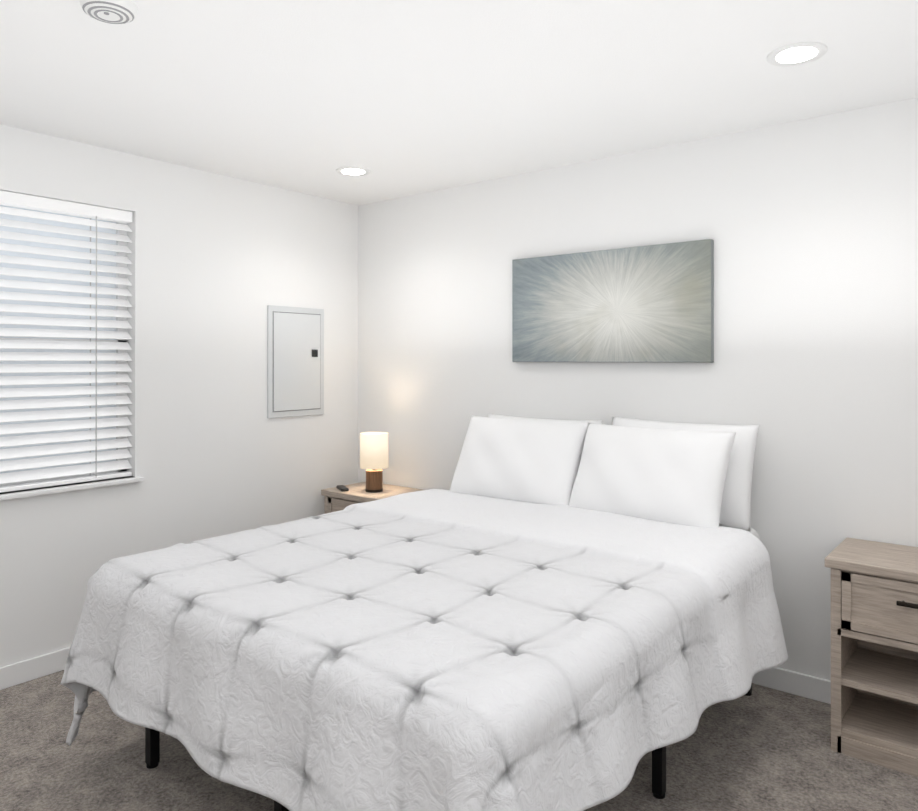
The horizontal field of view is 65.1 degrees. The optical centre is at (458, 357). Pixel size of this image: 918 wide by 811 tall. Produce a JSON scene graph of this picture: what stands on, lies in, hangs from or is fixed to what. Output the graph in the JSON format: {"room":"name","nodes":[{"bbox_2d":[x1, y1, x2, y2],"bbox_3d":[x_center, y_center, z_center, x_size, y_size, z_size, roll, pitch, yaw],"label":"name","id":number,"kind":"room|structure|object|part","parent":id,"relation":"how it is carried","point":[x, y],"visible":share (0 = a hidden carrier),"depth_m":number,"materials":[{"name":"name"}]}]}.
{"room":"bedroom","nodes":[
{"label":"bedroom","id":0,"kind":"room"},
{"bbox_2d":[0,124,357,666],"bbox_3d":[-2.288,0.209,2.842,0.150,2.440,5.000,0,0,39],"label":"wall","id":1,"kind":"structure","parent":0,"point":[219,264],"depth_m":3.81,"materials":[{"name":"white paint"}]},
{"bbox_2d":[0,647,69,689],"bbox_3d":[-2.224,1.381,2.788,0.014,0.095,5.000,0,0,39],"label":"baseboard","id":2,"kind":"structure","parent":1,"relation":"attached to","point":[17,673],"depth_m":3.19,"materials":[{"name":"white"}]},
{"bbox_2d":[0,190,131,492],"bbox_3d":[-2.131,-0.071,3.034,0.115,1.320,1.495,0,0,39],"label":"window blind","id":3,"kind":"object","parent":1,"relation":"in","point":[47,412],"depth_m":3.36,"materials":[{"name":"white plastic"}]},
{"bbox_2d":[90,216,96,476],"bbox_3d":[-1.758,-0.055,3.457,0.064,1.250,0.006,0,0,39],"label":"blind cord","id":4,"kind":"object","parent":3,"relation":"attached to","point":[96,353],"visible":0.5,"depth_m":3.43,"materials":[{"name":"white fabric"}]},
{"bbox_2d":[0,476,143,500],"bbox_3d":[-2.095,0.600,3.003,0.120,0.022,1.555,0,0,39],"label":"window sill","id":5,"kind":"structure","parent":1,"relation":"attached to","point":[50,490],"depth_m":3.30,"materials":[{"name":"white"}]},
{"bbox_2d":[267,305,323,418],"bbox_3d":[-0.976,0.022,4.341,0.024,0.660,0.420,0,0,39],"label":"electrical panel","id":6,"kind":"object","parent":1,"relation":"attached to","point":[295,361],"visible":1,"depth_m":4.32,"materials":[{"name":"white paint"}]},
{"bbox_2d":[0,670,917,810],"bbox_3d":[-0.396,1.476,1.323,5.000,0.100,5.300,0,0,39],"label":"floor","id":7,"kind":"structure","parent":0,"point":[762,748],"depth_m":2.50,"materials":[{"name":"carpet"}]},
{"bbox_2d":[321,482,422,513],"bbox_3d":[-0.490,1.115,4.320,0.591,0.635,0.411,0,0,39],"label":"nightstand","id":8,"kind":"object","parent":7,"relation":"on","point":[335,499],"visible":0.08,"depth_m":4.29,"materials":[{"name":"grey wood"}]},
{"bbox_2d":[336,485,348,491],"bbox_3d":[-0.705,0.788,4.353,0.045,0.018,0.130,0,0,-23],"label":"remote","id":9,"kind":"object","parent":8,"relation":"on","point":[342,488],"visible":1,"depth_m":4.33,"materials":[{"name":"black plastic"}]},
{"bbox_3d":[-0.491,0.941,4.319,0.481,0.202,0.355,0,0,39],"label":"drawer","id":10,"kind":"part","parent":8,"relation":"part of","materials":[{"name":"grey wood"}]},
{"bbox_2d":[360,432,387,492],"bbox_3d":[-0.508,0.624,4.311,0.168,0.347,0.168,0,0,39],"label":"table lamp","id":11,"kind":"object","parent":8,"relation":"on","point":[374,453],"visible":1,"depth_m":4.25,"materials":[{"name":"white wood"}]},
{"bbox_3d":[-0.508,0.724,4.311,0.104,0.147,0.104,0,0,39],"label":"stem","id":12,"kind":"part","parent":11,"relation":"part of","materials":[{"name":"brown wood"}]},
{"bbox_3d":[-0.508,0.553,4.311,0.168,0.205,0.168,0,0,39],"label":"lamp shade","id":13,"kind":"part","parent":11,"relation":"part of","materials":[{"name":"beige fabric"}]},
{"bbox_2d":[61,414,787,810],"bbox_3d":[0.021,0.857,2.730,1.941,1.143,2.227,0,0,39],"label":"bed","id":14,"kind":"object","parent":7,"relation":"on","point":[527,614],"visible":1,"depth_m":2.09,"materials":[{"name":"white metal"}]},
{"bbox_3d":[0.085,1.244,2.803,1.496,0.370,1.990,0,0,39],"label":"frame","id":15,"kind":"part","parent":14,"relation":"part of","materials":[{"name":"black metal"}]},
{"bbox_2d":[450,416,590,504],"bbox_3d":[0.283,0.510,3.571,0.710,0.460,0.188,0,-27,37],"label":"pillow","id":16,"kind":"object","parent":14,"relation":"on","point":[517,462],"depth_m":3.47,"materials":[{"name":"white fabric"}]},
{"bbox_2d":[488,414,602,423],"bbox_3d":[0.398,0.524,3.723,0.700,0.450,0.158,0,-14,39],"label":"pillow","id":17,"kind":"object","parent":14,"relation":"on","point":[489,415],"depth_m":3.76,"materials":[{"name":"white fabric"}]},
{"bbox_2d":[569,422,735,527],"bbox_3d":[0.815,0.509,3.133,0.700,0.460,0.187,0,-27,40],"label":"pillow","id":18,"kind":"object","parent":14,"relation":"on","point":[671,478],"depth_m":3.04,"materials":[{"name":"white fabric"}]},
{"bbox_2d":[612,416,758,531],"bbox_3d":[0.979,0.503,3.257,0.700,0.450,0.161,0,-14,41],"label":"pillow","id":19,"kind":"object","parent":14,"relation":"on","point":[736,498],"depth_m":3.05,"materials":[{"name":"white fabric"}]},
{"bbox_3d":[0.085,0.894,2.804,1.530,0.330,2.030,0,0,39],"label":"mattress","id":20,"kind":"part","parent":14,"relation":"part of","materials":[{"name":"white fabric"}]},
{"bbox_2d":[824,537,917,776],"bbox_3d":[1.679,1.078,2.582,0.591,0.700,0.411,0,0,39],"label":"nightstand","id":21,"kind":"object","parent":7,"relation":"on","point":[874,652],"visible":1,"depth_m":2.59,"materials":[{"name":"grey wood"}]},
{"bbox_3d":[1.678,0.872,2.581,0.481,0.202,0.355,0,0,39],"label":"drawer","id":22,"kind":"part","parent":21,"relation":"part of","materials":[{"name":"grey wood"}]},
{"bbox_3d":[1.561,0.841,2.435,0.135,0.016,0.032,0,0,39],"label":"handle","id":23,"kind":"part","parent":21,"relation":"part of","materials":[{"name":"brown metal"}]},
{"bbox_2d":[0,0,917,205],"bbox_3d":[-0.396,-1.065,1.329,5.000,0.100,5.300,0,0,39],"label":"ceiling","id":24,"kind":"structure","parent":0,"point":[399,98],"depth_m":2.61,"materials":[{"name":"white paint"}]},
{"bbox_2d":[79,0,137,23],"bbox_3d":[-1.003,-0.995,2.058,0.152,0.036,0.152,0,0,39],"label":"smoke detector","id":25,"kind":"object","parent":24,"relation":"attached to","point":[116,11],"visible":0.98,"depth_m":2.04,"materials":[{"name":"white plastic"}]},
{"bbox_2d":[336,166,369,175],"bbox_3d":[-0.570,-1.006,3.877,0.184,0.006,0.184,0,0,39],"label":"recessed light","id":26,"kind":"object","parent":24,"relation":"in","point":[353,171],"visible":0.96,"depth_m":3.87,"materials":[{"name":"white plastic"}]},
{"bbox_2d":[767,42,827,65],"bbox_3d":[1.123,-1.009,2.392,0.184,0.006,0.184,0,0,39],"label":"recessed light","id":27,"kind":"object","parent":24,"relation":"in","point":[795,54],"visible":1,"depth_m":2.38,"materials":[{"name":"white plastic"}]},
{"bbox_2d":[358,97,917,680],"bbox_3d":[1.214,0.210,3.335,5.000,2.440,0.150,0,0,39],"label":"wall","id":28,"kind":"structure","parent":0,"point":[808,227],"depth_m":3.20,"materials":[{"name":"white paint"}]},
{"bbox_2d":[512,239,713,361],"bbox_3d":[0.727,-0.259,3.607,1.090,0.560,0.035,0,0,39],"label":"canvas art","id":29,"kind":"object","parent":28,"relation":"attached to","point":[651,303],"visible":1,"depth_m":3.54,"materials":[{"name":"grey fabric"}]},
{"bbox_2d":[752,667,830,703],"bbox_3d":[1.166,1.382,3.264,4.650,0.095,0.018,0,0,39],"label":"baseboard","id":30,"kind":"structure","parent":28,"relation":"attached to","point":[776,678],"depth_m":3.05,"materials":[{"name":"white"}]}
]}

